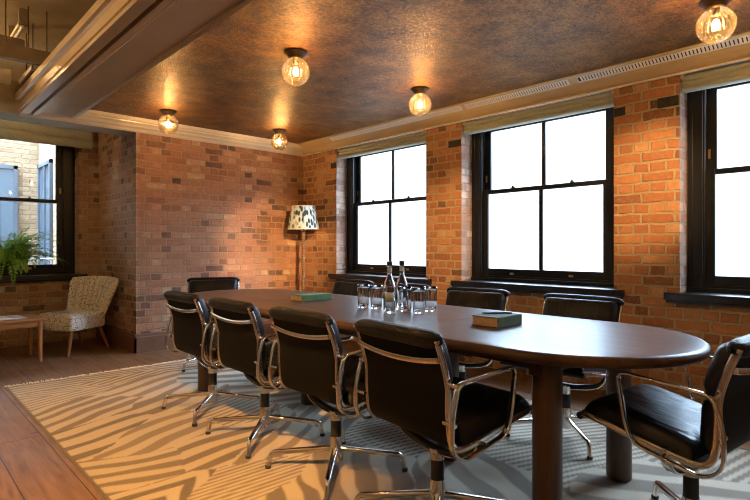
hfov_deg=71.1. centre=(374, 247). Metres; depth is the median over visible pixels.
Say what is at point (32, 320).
coffee table
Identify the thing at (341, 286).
office chair
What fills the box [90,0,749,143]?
ceiling
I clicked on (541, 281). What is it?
window
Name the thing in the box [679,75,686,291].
trim
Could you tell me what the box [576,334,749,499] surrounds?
office chair
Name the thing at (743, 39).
air vent
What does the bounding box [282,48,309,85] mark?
ceiling lamp
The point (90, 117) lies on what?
trim
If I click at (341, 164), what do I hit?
trim
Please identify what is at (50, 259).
metal railing
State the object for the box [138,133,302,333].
wall
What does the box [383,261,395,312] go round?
water bottle
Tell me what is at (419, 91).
ceiling lamp
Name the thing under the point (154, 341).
baseboard
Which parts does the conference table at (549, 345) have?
leg, leg, under frame, leg, leg, leg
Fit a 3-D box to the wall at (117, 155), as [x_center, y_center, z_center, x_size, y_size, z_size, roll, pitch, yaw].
[-3.269,-0.410,6.455,0.020,3.120,1.921,0,0,-43]
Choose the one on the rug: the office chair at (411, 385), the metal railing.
the office chair at (411, 385)
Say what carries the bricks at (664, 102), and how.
attached to the wall at (646, 138)
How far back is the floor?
4.07 m
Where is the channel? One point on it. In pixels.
(8, 51)
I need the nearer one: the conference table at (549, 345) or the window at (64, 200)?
the conference table at (549, 345)
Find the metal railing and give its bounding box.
[28,258,52,263]
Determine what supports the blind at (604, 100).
attached to the window at (541, 281)
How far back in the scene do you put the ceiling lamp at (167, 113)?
5.38 m
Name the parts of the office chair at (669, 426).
leg, armrest, yoke plate, armrest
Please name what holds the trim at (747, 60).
attached to the wall at (646, 138)
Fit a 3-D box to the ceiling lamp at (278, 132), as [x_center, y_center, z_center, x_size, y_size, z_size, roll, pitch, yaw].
[-1.139,-1.284,6.252,0.200,0.239,0.199,0,0,-43]
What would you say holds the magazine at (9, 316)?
on the coffee table at (32, 320)
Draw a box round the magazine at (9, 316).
[0,315,26,319]
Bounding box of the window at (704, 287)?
[664,81,749,307]
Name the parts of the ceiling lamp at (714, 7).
bulb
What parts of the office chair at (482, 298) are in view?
yoke plate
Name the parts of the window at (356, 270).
sill, frame, sash, sash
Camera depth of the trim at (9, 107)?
5.20 m
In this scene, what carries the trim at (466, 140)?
attached to the wall at (646, 138)
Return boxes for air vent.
[329,106,462,140]
[465,79,569,108]
[576,35,749,82]
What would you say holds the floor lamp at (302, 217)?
on the floor
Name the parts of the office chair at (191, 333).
leg, armrest, leg, armrest, yoke plate, leg, leg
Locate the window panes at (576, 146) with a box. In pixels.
[363,84,749,276]
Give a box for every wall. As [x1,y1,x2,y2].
[0,132,97,347]
[98,132,137,333]
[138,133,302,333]
[303,75,749,403]
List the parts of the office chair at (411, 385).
armrest, leg, leg, yoke plate, leg, armrest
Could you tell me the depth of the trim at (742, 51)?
4.45 m
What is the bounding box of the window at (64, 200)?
[0,145,87,282]
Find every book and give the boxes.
[290,292,331,301]
[472,311,521,327]
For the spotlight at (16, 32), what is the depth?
4.29 m
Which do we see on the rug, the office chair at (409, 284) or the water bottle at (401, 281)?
the office chair at (409, 284)
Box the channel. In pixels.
[0,0,50,65]
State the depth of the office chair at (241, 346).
3.07 m
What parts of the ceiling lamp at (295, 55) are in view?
bulb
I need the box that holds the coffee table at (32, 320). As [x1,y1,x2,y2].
[0,314,45,361]
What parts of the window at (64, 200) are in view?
sash, sash, sill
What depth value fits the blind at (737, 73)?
3.71 m
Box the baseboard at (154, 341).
[96,320,274,352]
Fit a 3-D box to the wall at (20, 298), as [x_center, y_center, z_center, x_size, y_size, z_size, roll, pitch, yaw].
[-5.629,-0.410,5.125,5.240,3.120,0.460,0,0,-43]
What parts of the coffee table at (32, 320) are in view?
leg, leg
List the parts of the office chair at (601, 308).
leg, leg, leg, yoke plate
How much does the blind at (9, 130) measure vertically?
0.335 m
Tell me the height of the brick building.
6.700 m
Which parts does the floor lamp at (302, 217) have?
lamp shade, shade trim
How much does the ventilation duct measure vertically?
0.467 m
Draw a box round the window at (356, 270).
[328,143,431,285]
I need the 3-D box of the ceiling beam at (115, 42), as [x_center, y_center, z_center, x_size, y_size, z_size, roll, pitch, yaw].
[-0.311,-1.362,2.064,0.530,0.176,8.430,0,0,-43]
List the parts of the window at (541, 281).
sill, sash, sash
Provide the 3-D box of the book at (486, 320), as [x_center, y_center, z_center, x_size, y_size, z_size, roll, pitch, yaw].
[0.622,0.364,2.679,0.220,0.050,0.155,0,0,-43]
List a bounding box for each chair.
[34,276,118,356]
[161,291,271,426]
[182,277,239,371]
[205,297,324,458]
[265,306,407,499]
[332,279,374,340]
[339,282,428,336]
[353,319,531,499]
[445,287,510,378]
[500,293,624,459]
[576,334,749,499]
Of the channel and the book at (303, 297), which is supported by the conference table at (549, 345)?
the book at (303, 297)
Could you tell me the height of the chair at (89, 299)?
0.827 m
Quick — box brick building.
[0,139,55,264]
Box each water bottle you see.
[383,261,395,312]
[396,261,407,309]
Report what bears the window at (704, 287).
in the wall at (646, 138)
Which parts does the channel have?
rod, rod, rod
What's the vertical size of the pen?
0.010 m
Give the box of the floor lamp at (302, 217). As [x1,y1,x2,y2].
[287,205,318,290]
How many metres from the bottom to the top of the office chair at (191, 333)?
0.838 m
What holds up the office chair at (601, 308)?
on the rug
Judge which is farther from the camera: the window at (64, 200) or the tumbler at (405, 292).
the window at (64, 200)
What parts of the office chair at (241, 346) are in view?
armrest, leg, leg, yoke plate, armrest, leg, leg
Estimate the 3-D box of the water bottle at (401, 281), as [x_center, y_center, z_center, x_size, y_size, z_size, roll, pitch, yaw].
[0.170,0.235,3.320,0.074,0.309,0.074,0,0,-33]
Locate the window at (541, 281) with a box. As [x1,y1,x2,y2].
[451,107,624,298]
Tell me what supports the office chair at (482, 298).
on the rug
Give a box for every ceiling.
[0,0,96,81]
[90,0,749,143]
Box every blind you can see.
[0,119,92,148]
[337,130,425,158]
[462,89,613,134]
[680,61,749,92]
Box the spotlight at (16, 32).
[8,7,27,37]
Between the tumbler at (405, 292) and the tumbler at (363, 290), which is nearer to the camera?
the tumbler at (405, 292)
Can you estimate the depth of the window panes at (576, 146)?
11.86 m
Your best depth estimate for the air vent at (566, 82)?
4.67 m
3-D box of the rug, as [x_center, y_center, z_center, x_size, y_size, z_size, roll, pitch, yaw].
[-0.125,1.143,3.267,2.820,0.014,5.626,0,0,-43]
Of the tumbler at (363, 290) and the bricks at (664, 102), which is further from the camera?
the bricks at (664, 102)
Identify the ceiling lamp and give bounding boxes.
[158,109,178,134]
[271,129,287,149]
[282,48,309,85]
[409,86,430,115]
[695,0,736,43]
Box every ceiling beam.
[0,34,24,46]
[15,0,253,118]
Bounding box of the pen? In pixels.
[482,312,511,313]
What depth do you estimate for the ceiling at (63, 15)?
4.50 m
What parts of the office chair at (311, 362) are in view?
armrest, leg, leg, yoke plate, leg, armrest, leg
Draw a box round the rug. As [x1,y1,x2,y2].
[3,358,749,499]
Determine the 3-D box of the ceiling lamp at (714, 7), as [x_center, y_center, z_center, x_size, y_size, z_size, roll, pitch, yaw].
[1.934,-1.284,2.978,0.200,0.239,0.199,0,0,-43]
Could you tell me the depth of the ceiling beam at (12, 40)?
4.43 m
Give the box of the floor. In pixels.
[0,336,749,499]
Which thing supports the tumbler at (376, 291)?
on the conference table at (549, 345)
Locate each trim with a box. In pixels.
[0,80,132,135]
[20,109,303,155]
[298,31,749,154]
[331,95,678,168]
[336,148,346,272]
[461,121,471,279]
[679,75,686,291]
[686,60,749,74]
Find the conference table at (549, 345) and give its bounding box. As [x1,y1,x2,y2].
[193,289,711,499]
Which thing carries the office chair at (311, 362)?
on the rug
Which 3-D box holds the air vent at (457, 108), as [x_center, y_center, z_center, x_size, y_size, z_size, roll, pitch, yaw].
[0.145,-1.372,5.882,0.054,0.038,2.048,0,0,-43]
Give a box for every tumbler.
[357,284,369,307]
[370,285,382,308]
[399,286,411,311]
[412,287,425,313]
[424,286,436,311]
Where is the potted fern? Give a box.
[0,227,65,284]
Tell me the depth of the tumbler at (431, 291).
3.19 m
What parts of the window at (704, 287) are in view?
sill, frame, sash, sash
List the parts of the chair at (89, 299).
leg, seat, leg, leg, leg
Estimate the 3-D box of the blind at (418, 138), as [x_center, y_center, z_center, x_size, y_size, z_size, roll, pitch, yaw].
[0.072,-1.214,6.239,0.097,0.132,1.522,0,0,-43]
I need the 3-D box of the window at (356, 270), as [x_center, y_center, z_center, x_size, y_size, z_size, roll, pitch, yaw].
[0.120,-0.474,6.285,0.395,1.752,1.699,0,0,-43]
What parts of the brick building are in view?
pane, pane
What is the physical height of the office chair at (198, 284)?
0.838 m
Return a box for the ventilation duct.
[0,68,10,84]
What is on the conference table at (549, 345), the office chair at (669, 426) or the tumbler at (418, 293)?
the tumbler at (418, 293)
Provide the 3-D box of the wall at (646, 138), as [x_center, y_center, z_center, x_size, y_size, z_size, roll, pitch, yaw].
[2.078,-0.410,4.350,0.460,3.120,9.079,0,0,-43]

